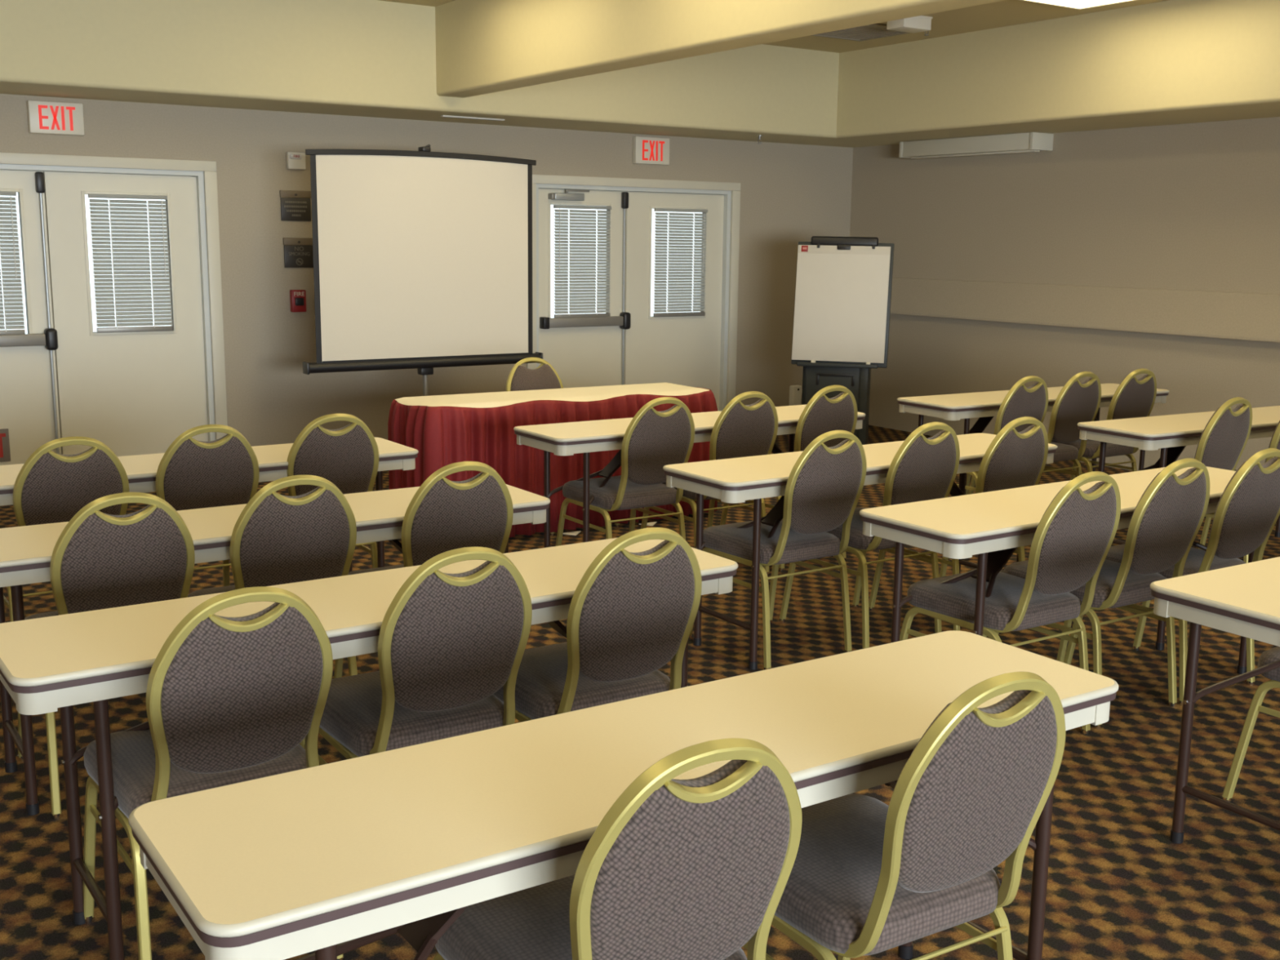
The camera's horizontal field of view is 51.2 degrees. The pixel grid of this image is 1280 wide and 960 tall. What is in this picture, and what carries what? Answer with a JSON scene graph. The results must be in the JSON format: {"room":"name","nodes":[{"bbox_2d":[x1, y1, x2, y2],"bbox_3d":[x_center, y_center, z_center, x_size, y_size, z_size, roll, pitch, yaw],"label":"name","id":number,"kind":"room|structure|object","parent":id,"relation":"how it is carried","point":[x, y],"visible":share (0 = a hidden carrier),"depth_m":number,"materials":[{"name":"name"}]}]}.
{"room":"lecture hall","nodes":[
{"label":"lecture hall","id":0,"kind":"room"},
{"bbox_2d":[0,93,853,446],"bbox_3d":[-2.518,-1.599,9.086,10.800,3.060,0.160,-6,12,-33],"label":"wall","id":1,"kind":"structure","parent":0,"point":[791,193],"depth_m":9.32,"materials":[{"name":"beige paint"}]},
{"bbox_2d":[0,169,62,465],"bbox_3d":[-4.086,-0.890,8.110,0.998,1.958,0.135,-6,12,-33],"label":"door","id":2,"kind":"structure","parent":1,"relation":"in","point":[29,406],"depth_m":8.32,"materials":[{"name":"beige paint"}]},
{"bbox_2d":[0,428,10,462],"bbox_3d":[-4.076,-0.205,8.258,0.320,0.205,0.015,-6,12,-33],"label":"exit sign","id":3,"kind":"object","parent":2,"relation":"attached to","point":[5,455],"visible":1,"depth_m":8.33,"materials":[{"name":"plastic"}]},
{"bbox_2d":[0,191,25,334],"bbox_3d":[-3.988,-1.308,8.081,0.441,0.868,0.033,-6,12,-33],"label":"window blind","id":4,"kind":"object","parent":2,"relation":"attached to","point":[6,222],"visible":1,"depth_m":8.18,"materials":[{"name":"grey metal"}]},
{"bbox_2d":[26,100,84,135],"bbox_3d":[-3.560,-2.205,8.135,0.310,0.190,0.058,-6,12,-33],"label":"exit sign","id":5,"kind":"object","parent":1,"relation":"attached to","point":[43,117],"visible":1,"depth_m":8.11,"materials":[{"name":"white plastic"}]},
{"bbox_2d":[0,152,227,441],"bbox_3d":[-3.720,-0.981,8.378,2.145,2.067,0.182,-6,12,-33],"label":"trim","id":6,"kind":"structure","parent":1,"relation":"attached to","point":[204,171],"depth_m":8.74,"materials":[{"name":"beige paint"}]},
{"bbox_2d":[43,171,208,456],"bbox_3d":[-3.309,-0.981,8.664,0.921,1.958,0.058,-6,12,-33],"label":"door","id":7,"kind":"structure","parent":1,"relation":"in","point":[134,393],"depth_m":8.65,"materials":[{"name":"beige paint"}]},
{"bbox_2d":[88,193,173,333],"bbox_3d":[-3.258,-1.386,8.559,0.478,0.868,0.033,-6,12,-33],"label":"window blind","id":8,"kind":"object","parent":7,"relation":"attached to","point":[163,280],"visible":1,"depth_m":8.56,"materials":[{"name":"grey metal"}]},
{"bbox_2d":[279,190,311,221],"bbox_3d":[-2.333,-1.860,9.051,0.215,0.201,0.020,-6,12,-33],"label":"wall plaque","id":9,"kind":"object","parent":1,"relation":"attached to","point":[295,206],"visible":0.98,"depth_m":9.05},
{"bbox_2d":[285,151,306,169],"bbox_3d":[-2.313,-2.149,8.985,0.124,0.112,0.063,-6,12,-33],"label":"fire alarm strobe","id":10,"kind":"object","parent":1,"relation":"attached to","point":[295,161],"visible":1,"depth_m":8.97,"materials":[{"name":"white plastic"}]},
{"bbox_2d":[282,237,313,267],"bbox_3d":[-2.328,-1.551,9.113,0.214,0.200,0.020,-6,12,-33],"label":"wall plaque","id":11,"kind":"object","parent":1,"relation":"attached to","point":[298,252],"visible":0.95,"depth_m":9.11,"materials":[{"name":"black plastic"}]},
{"bbox_2d":[289,289,306,312],"bbox_3d":[-2.340,-1.226,9.141,0.100,0.150,0.062,-6,12,-33],"label":"fire alarm","id":12,"kind":"object","parent":1,"relation":"attached to","point":[297,297],"visible":1,"depth_m":9.12,"materials":[{"name":"red plastic"}]},
{"bbox_2d":[0,0,899,147],"bbox_3d":[-2.256,-2.715,8.503,10.400,0.650,0.740,-6,12,-33],"label":"soffit","id":13,"kind":"object","parent":1,"relation":"attached to","point":[359,58],"depth_m":8.38,"materials":[{"name":"beige paint"}]},
{"bbox_2d":[440,115,504,120],"bbox_3d":[-1.149,-2.488,9.177,0.470,0.012,0.044,-6,12,-33],"label":"air vent","id":14,"kind":"object","parent":13,"relation":"attached to","point":[442,116],"visible":1,"depth_m":9.16,"materials":[{"name":"white plastic"}]},
{"bbox_2d":[755,134,763,143],"bbox_3d":[0.937,-2.667,10.453,0.060,0.064,0.060,-6,12,-33],"label":"sprinkler","id":15,"kind":"object","parent":13,"relation":"attached to","point":[758,135],"visible":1,"depth_m":10.44,"materials":[{"name":"silver metal"}]},
{"bbox_2d":[538,188,631,388],"bbox_3d":[-0.448,-1.277,10.492,0.828,1.958,0.135,-6,12,-33],"label":"door","id":16,"kind":"structure","parent":1,"relation":"in","point":[584,351],"depth_m":10.52,"materials":[{"name":"beige paint"}]},
{"bbox_2d":[553,204,611,317],"bbox_3d":[-0.445,-1.696,10.398,0.513,0.865,0.033,-6,12,-33],"label":"window blind","id":17,"kind":"object","parent":16,"relation":"attached to","point":[560,230],"visible":1,"depth_m":10.40,"materials":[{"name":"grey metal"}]},
{"bbox_2d":[526,174,740,410],"bbox_3d":[-0.066,-1.370,10.770,2.015,2.067,0.182,-6,12,-33],"label":"trim","id":18,"kind":"structure","parent":1,"relation":"attached to","point":[731,191],"depth_m":10.97,"materials":[{"name":"beige paint"}]},
{"bbox_2d":[632,136,669,164],"bbox_3d":[0.088,-2.595,10.523,0.320,0.206,0.058,-6,12,-33],"label":"exit sign","id":19,"kind":"object","parent":1,"relation":"attached to","point":[646,150],"visible":1,"depth_m":10.49,"materials":[{"name":"white plastic"}]},
{"bbox_2d":[624,191,724,411],"bbox_3d":[0.274,-1.362,11.010,0.960,1.958,0.058,-6,12,-33],"label":"door","id":20,"kind":"structure","parent":1,"relation":"in","point":[686,351],"depth_m":10.98,"materials":[{"name":"beige paint"}]},
{"bbox_2d":[653,208,707,317],"bbox_3d":[0.332,-1.773,10.908,0.518,0.869,0.033,-6,12,-33],"label":"window blind","id":21,"kind":"object","parent":20,"relation":"attached to","point":[682,258],"visible":1,"depth_m":10.91,"materials":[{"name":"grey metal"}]},
{"bbox_2d":[789,385,802,405],"bbox_3d":[1.447,-0.633,11.490,0.375,0.397,0.066,-5,12,-28],"label":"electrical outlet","id":22,"kind":"object","parent":1,"relation":"attached to","point":[795,391],"visible":0.34,"depth_m":11.38,"materials":[{"name":"white plastic"}]},
{"bbox_2d":[0,425,1279,959],"bbox_3d":[1.348,1.052,3.611,10.800,0.120,14.500,-6,12,-33],"label":"floor","id":23,"kind":"structure","parent":0,"point":[1118,887],"depth_m":3.92,"materials":[{"name":"carpet"}]},
{"bbox_2d":[3,436,128,622],"bbox_3d":[-2.105,0.258,4.856,0.451,0.918,0.641,-6,12,-34],"label":"banquet chair","id":24,"kind":"object","parent":23,"relation":"on","point":[51,486],"visible":0.46,"depth_m":4.56,"materials":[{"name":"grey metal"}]},
{"bbox_2d":[17,492,195,819],"bbox_3d":[-1.550,0.439,3.894,0.451,0.918,0.641,-6,12,-33],"label":"banquet chair","id":25,"kind":"object","parent":23,"relation":"on","point":[100,560],"visible":0.56,"depth_m":3.61,"materials":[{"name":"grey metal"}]},
{"bbox_2d":[155,424,259,586],"bbox_3d":[-1.740,0.203,5.186,0.451,0.918,0.641,-6,12,-33],"label":"banquet chair","id":26,"kind":"object","parent":23,"relation":"on","point":[192,473],"visible":0.34,"depth_m":4.90,"materials":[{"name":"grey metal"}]},
{"bbox_2d":[0,437,418,573],"bbox_3d":[-1.783,0.289,5.217,1.830,0.737,0.457,-6,12,-33],"label":"folding table","id":27,"kind":"object","parent":23,"relation":"on","point":[141,470],"visible":0.3,"depth_m":5.18,"materials":[{"name":"beige laminate"}]},
{"bbox_2d":[83,586,343,959],"bbox_3d":[-0.950,0.617,2.945,0.451,0.918,0.641,-6,12,-34],"label":"banquet chair","id":28,"kind":"object","parent":23,"relation":"on","point":[229,700],"visible":0.8,"depth_m":2.70,"materials":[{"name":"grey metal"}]},
{"bbox_2d":[187,475,357,675],"bbox_3d":[-1.156,0.391,4.186,0.451,0.918,0.641,-6,12,-32],"label":"banquet chair","id":29,"kind":"object","parent":23,"relation":"on","point":[277,539],"visible":0.52,"depth_m":3.90,"materials":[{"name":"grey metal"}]},
{"bbox_2d":[0,484,550,815],"bbox_3d":[-1.174,0.475,4.225,1.830,0.737,0.457,-6,12,-33],"label":"folding table","id":30,"kind":"object","parent":23,"relation":"on","point":[25,551],"visible":0.23,"depth_m":3.96,"materials":[{"name":"beige plastic"}]},
{"bbox_2d":[286,413,378,568],"bbox_3d":[-1.353,0.146,5.527,0.451,0.918,0.641,-6,12,-33],"label":"banquet chair","id":31,"kind":"object","parent":23,"relation":"on","point":[347,456],"visible":0.51,"depth_m":5.24,"materials":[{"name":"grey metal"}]},
{"bbox_2d":[0,537,737,959],"bbox_3d":[-0.601,0.638,3.359,1.830,0.737,0.457,-6,12,-34],"label":"folding table","id":32,"kind":"object","parent":23,"relation":"on","point":[48,664],"visible":0.5,"depth_m":3.02,"materials":[{"name":"beige plastic"}]},
{"bbox_2d":[299,546,532,764],"bbox_3d":[-0.559,0.555,3.313,0.451,0.918,0.641,-6,12,-32],"label":"banquet chair","id":33,"kind":"object","parent":23,"relation":"on","point":[447,643],"visible":0.76,"depth_m":3.07,"materials":[{"name":"grey fabric"}]},
{"bbox_2d":[302,144,542,395],"bbox_3d":[-1.464,-1.093,8.849,1.680,2.192,0.578,-6,12,-33],"label":"projection screen","id":34,"kind":"object","parent":23,"relation":"on","point":[423,258],"visible":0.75,"depth_m":8.63,"materials":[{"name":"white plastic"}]},
{"bbox_2d":[333,461,513,678],"bbox_3d":[-0.712,0.348,4.452,0.451,0.918,0.641,-6,12,-32],"label":"banquet chair","id":35,"kind":"object","parent":23,"relation":"on","point":[443,514],"visible":0.53,"depth_m":4.15,"materials":[{"name":"grey fabric"}]},
{"bbox_2d":[387,382,718,537],"bbox_3d":[-0.428,-0.111,7.489,1.889,0.748,0.537,-6,12,-32],"label":"head table","id":36,"kind":"object","parent":23,"relation":"on","point":[445,430],"visible":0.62,"depth_m":7.13,"materials":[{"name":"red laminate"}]},
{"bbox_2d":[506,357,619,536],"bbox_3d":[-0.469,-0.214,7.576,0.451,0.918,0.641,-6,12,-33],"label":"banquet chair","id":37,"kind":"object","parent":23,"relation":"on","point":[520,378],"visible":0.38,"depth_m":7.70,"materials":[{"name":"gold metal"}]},
{"bbox_2d":[493,527,702,722],"bbox_3d":[-0.150,0.520,3.537,0.451,0.918,0.641,-6,12,-32],"label":"banquet chair","id":38,"kind":"object","parent":23,"relation":"on","point":[630,615],"visible":0.75,"depth_m":3.29,"materials":[{"name":"grey fabric"}]},
{"bbox_2d":[432,737,802,959],"bbox_3d":[-0.056,0.765,2.187,0.451,0.918,0.641,-5,12,-29],"label":"banquet chair","id":39,"kind":"object","parent":23,"relation":"on","point":[700,868],"visible":0.97,"depth_m":1.90,"materials":[{"name":"grey fabric"}]},
{"bbox_2d":[128,631,1118,959],"bbox_3d":[0.089,0.816,2.424,1.830,0.737,0.457,-6,12,-33],"label":"folding table","id":40,"kind":"object","parent":23,"relation":"on","point":[333,860],"visible":0.82,"depth_m":2.12,"materials":[{"name":"beige laminate"}]},
{"bbox_2d":[555,396,694,546],"bbox_3d":[-0.059,0.040,6.201,0.451,0.918,0.641,-6,12,-33],"label":"banquet chair","id":41,"kind":"object","parent":23,"relation":"on","point":[653,440],"visible":0.87,"depth_m":5.98,"materials":[{"name":"grey fabric"}]},
{"bbox_2d":[513,404,865,556],"bbox_3d":[0.280,0.069,6.570,1.830,0.737,0.457,-6,12,-33],"label":"folding table","id":42,"kind":"object","parent":23,"relation":"on","point":[570,438],"visible":0.51,"depth_m":6.17,"materials":[{"name":"beige laminate"}]},
{"bbox_2d":[640,391,777,575],"bbox_3d":[0.344,-0.003,6.461,0.451,0.918,0.641,-6,12,-33],"label":"banquet chair","id":43,"kind":"object","parent":23,"relation":"on","point":[740,430],"visible":0.59,"depth_m":6.19,"materials":[{"name":"grey fabric"}]},
{"bbox_2d":[688,430,866,670],"bbox_3d":[0.549,0.223,5.228,0.451,0.918,0.641,-6,12,-33],"label":"banquet chair","id":44,"kind":"object","parent":23,"relation":"on","point":[824,486],"visible":0.93,"depth_m":5.02,"materials":[{"name":"grey fabric"}]},
{"bbox_2d":[720,385,857,571],"bbox_3d":[0.764,-0.052,6.763,0.451,0.918,0.641,-6,12,-34],"label":"banquet chair","id":45,"kind":"object","parent":23,"relation":"on","point":[821,415],"visible":0.44,"depth_m":6.46,"materials":[{"name":"grey fabric"}]},
{"bbox_2d":[791,235,893,444],"bbox_3d":[1.522,-1.012,10.103,0.719,1.637,0.300,3,11,13],"label":"easel","id":46,"kind":"object","parent":23,"relation":"on","point":[817,375],"visible":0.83,"depth_m":10.03,"materials":[{"name":"white paper"}]},
{"bbox_2d":[796,361,877,368],"bbox_3d":[1.484,-0.865,10.032,0.600,0.028,0.095,3,11,13],"label":"tray","id":47,"kind":"object","parent":46,"relation":"on","point":[806,365],"depth_m":10.01,"materials":[{"name":"grey plastic"}]},
{"bbox_2d":[791,244,890,364],"bbox_3d":[1.504,-1.311,9.997,0.692,0.878,0.160,3,11,13],"label":"pad","id":48,"kind":"object","parent":46,"relation":"on","point":[841,307],"visible":1,"depth_m":9.99,"materials":[{"name":"white paper"}]},
{"bbox_2d":[662,433,1057,669],"bbox_3d":[0.951,0.259,5.563,1.830,0.737,0.457,-6,12,-34],"label":"folding table","id":49,"kind":"object","parent":23,"relation":"on","point":[756,477],"visible":0.63,"depth_m":5.17,"materials":[{"name":"beige laminate"}]},
{"bbox_2d":[779,422,959,648],"bbox_3d":[0.961,0.182,5.481,0.451,0.918,0.641,-6,12,-34],"label":"banquet chair","id":50,"kind":"object","parent":23,"relation":"on","point":[922,468],"visible":0.66,"depth_m":5.25,"materials":[{"name":"grey fabric"}]},
{"bbox_2d":[742,671,1065,959],"bbox_3d":[0.428,0.716,2.486,0.451,0.918,0.641,-6,12,-31],"label":"banquet chair","id":51,"kind":"object","parent":23,"relation":"on","point":[868,876],"visible":0.94,"depth_m":2.27,"materials":[{"name":"grey fabric"}]},
{"bbox_2d":[868,416,1048,631],"bbox_3d":[1.371,0.152,5.674,0.451,0.918,0.641,-6,12,-33],"label":"banquet chair","id":52,"kind":"object","parent":23,"relation":"on","point":[1014,459],"visible":0.42,"depth_m":5.39,"materials":[{"name":"grey fabric"}]},
{"bbox_2d":[956,375,1048,494],"bbox_3d":[1.878,-0.142,7.333,0.451,0.918,0.641,-6,12,-35],"label":"banquet chair","id":53,"kind":"object","parent":23,"relation":"on","point":[1020,401],"visible":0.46,"depth_m":7.03,"materials":[{"name":"grey fabric"}]},
{"bbox_2d":[899,471,1120,734],"bbox_3d":[1.210,0.380,4.403,0.451,0.918,0.641,-6,12,-33],"label":"banquet chair","id":54,"kind":"object","parent":23,"relation":"on","point":[1073,540],"visible":0.91,"depth_m":4.20,"materials":[{"name":"grey fabric"}]},
{"bbox_2d":[897,383,1168,493],"bbox_3d":[2.323,-0.141,7.864,1.830,0.737,0.457,-6,12,-31],"label":"folding table","id":55,"kind":"object","parent":23,"relation":"on","point":[985,406],"visible":0.52,"depth_m":7.48,"materials":[{"name":"beige laminate"}]},
{"bbox_2d":[968,371,1101,494],"bbox_3d":[2.257,-0.187,7.609,0.451,0.918,0.641,-6,12,-34],"label":"banquet chair","id":56,"kind":"object","parent":23,"relation":"on","point":[1077,402],"visible":0.6,"depth_m":7.34,"materials":[{"name":"grey fabric"}]},
{"bbox_2d":[859,466,1254,674],"bbox_3d":[1.579,0.413,4.751,1.830,0.737,0.457,-6,12,-34],"label":"folding table","id":57,"kind":"object","parent":23,"relation":"on","point":[991,526],"visible":0.55,"depth_m":4.37,"materials":[{"name":"beige laminate"}]},
{"bbox_2d":[1044,368,1156,479],"bbox_3d":[2.648,-0.222,7.824,0.451,0.918,0.641,-6,12,-33],"label":"banquet chair","id":58,"kind":"object","parent":23,"relation":"on","point":[1134,397],"visible":0.59,"depth_m":7.58,"materials":[{"name":"grey fabric"}]},
{"bbox_2d":[995,457,1209,729],"bbox_3d":[1.608,0.335,4.677,0.451,0.918,0.641,-6,12,-33],"label":"banquet chair","id":59,"kind":"object","parent":23,"relation":"on","point":[1166,520],"visible":0.73,"depth_m":4.45,"materials":[{"name":"grey fabric"}]},
{"bbox_2d":[1063,448,1279,706],"bbox_3d":[1.992,0.296,4.914,0.451,0.918,0.641,-6,12,-33],"label":"banquet chair","id":60,"kind":"object","parent":23,"relation":"on","point":[1247,511],"visible":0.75,"depth_m":4.66,"materials":[{"name":"grey fabric"}]},
{"bbox_2d":[1077,405,1279,544],"bbox_3d":[3.027,0.044,6.889,1.830,0.737,0.457,-5,12,-30],"label":"folding table","id":61,"kind":"object","parent":23,"relation":"on","point":[1171,433],"visible":0.62,"depth_m":6.51,"materials":[{"name":"beige laminate"}]},
{"bbox_2d":[1150,556,1279,843],"bbox_3d":[2.194,0.587,3.829,1.830,0.737,0.457,-6,12,-32],"label":"folding table","id":62,"kind":"object","parent":23,"relation":"on","point":[1243,600],"visible":1,"depth_m":3.45,"materials":[{"name":"beige plastic"}]},
{"bbox_2d":[1194,397,1252,518],"bbox_3d":[2.561,0.026,6.447,0.451,0.918,0.641,-7,13,-35],"label":"banquet chair","id":63,"kind":"object","parent":23,"relation":"on","point":[1222,442],"visible":0.45,"depth_m":6.15,"materials":[{"name":"grey fabric"}]},
{"bbox_2d":[1198,420,1279,563],"bbox_3d":[2.983,-0.001,6.626,0.451,0.918,0.641,-7,13,-35],"label":"banquet chair","id":64,"kind":"object","parent":23,"relation":"on","point":[1275,440],"visible":0.1,"depth_m":6.33,"materials":[{"name":"gold metal"}]},
{"bbox_2d":[1222,646,1279,802],"bbox_3d":[2.068,0.519,3.689,0.451,0.918,0.641,-6,12,-33],"label":"banquet chair","id":65,"kind":"object","parent":23,"relation":"on","point":[1273,655],"visible":0.95,"depth_m":3.81,"materials":[{"name":"gold metal"}]},
{"bbox_2d":[378,0,1168,53],"bbox_3d":[1.385,-2.078,3.046,10.800,0.120,14.500,-6,12,-33],"label":"ceiling","id":66,"kind":"structure","parent":0,"point":[1005,13],"depth_m":8.85,"materials":[{"name":"beige paint"}]},
{"bbox_2d":[435,0,1004,97],"bbox_3d":[2.428,-1.767,3.295,0.215,0.555,13.260,-6,12,-33],"label":"beam","id":67,"kind":"structure","parent":66,"relation":"attached to","point":[483,46],"depth_m":7.00,"materials":[{"name":"beige paint"}]},
{"bbox_2d":[810,23,911,41],"bbox_3d":[1.528,-3.147,9.363,0.600,0.018,0.600,-6,12,-33],"label":"ceiling vent","id":68,"kind":"object","parent":66,"relation":"in","point":[874,31],"visible":0.52,"depth_m":9.44,"materials":[{"name":"beige metal"}]},
{"bbox_2d":[886,15,933,33],"bbox_3d":[1.771,-3.006,8.784,0.260,0.085,0.170,-6,12,-33],"label":"ceiling box","id":69,"kind":"object","parent":66,"relation":"attached to","point":[918,24],"visible":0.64,"depth_m":8.74,"materials":[{"name":"white plastic"}]},
{"bbox_2d":[1019,0,1137,9],"bbox_3d":[2.806,-2.808,7.603,0.610,0.030,1.220,-6,12,-33],"label":"recessed light","id":70,"kind":"object","parent":66,"relation":"in","point":[1073,4],"visible":1,"depth_m":8.07,"materials":[{"name":"white plastic"}]},
{"bbox_2d":[1035,0,1123,7],"bbox_3d":[2.806,-2.809,7.603,0.566,0.016,1.176,-6,12,-33],"label":"diffuser","id":71,"kind":"object","parent":70,"relation":"attached to","point":[1063,3],"depth_m":8.07,"materials":[{"name":"white plastic"}]},
{"bbox_2d":[849,116,1279,471],"bbox_3d":[5.849,-0.958,6.086,0.160,3.060,14.200,-6,12,-33],"label":"wall","id":72,"kind":"structure","parent":0,"point":[1189,206],"depth_m":9.76,"materials":[{"name":"beige paint"}]},
{"bbox_2d":[898,132,1053,159],"bbox_3d":[2.599,-2.605,10.432,0.227,0.134,1.380,-6,12,-33],"label":"screen housing","id":73,"kind":"object","parent":72,"relation":"attached to","point":[1027,142],"visible":1,"depth_m":10.25,"materials":[{"name":"beige paint"}]},
{"bbox_2d":[835,0,1279,142],"bbox_3d":[5.580,-2.059,5.384,0.860,0.650,13.287,-6,12,-33],"label":"soffit","id":74,"kind":"object","parent":72,"relation":"attached to","point":[1171,62],"depth_m":8.73,"materials":[{"name":"beige paint"}]},
{"bbox_2d":[889,277,1279,342],"bbox_3d":[5.688,-0.589,6.169,0.085,0.300,14.000,-6,12,-33],"label":"wall panel","id":75,"kind":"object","parent":72,"relation":"attached to","point":[1217,314],"depth_m":9.65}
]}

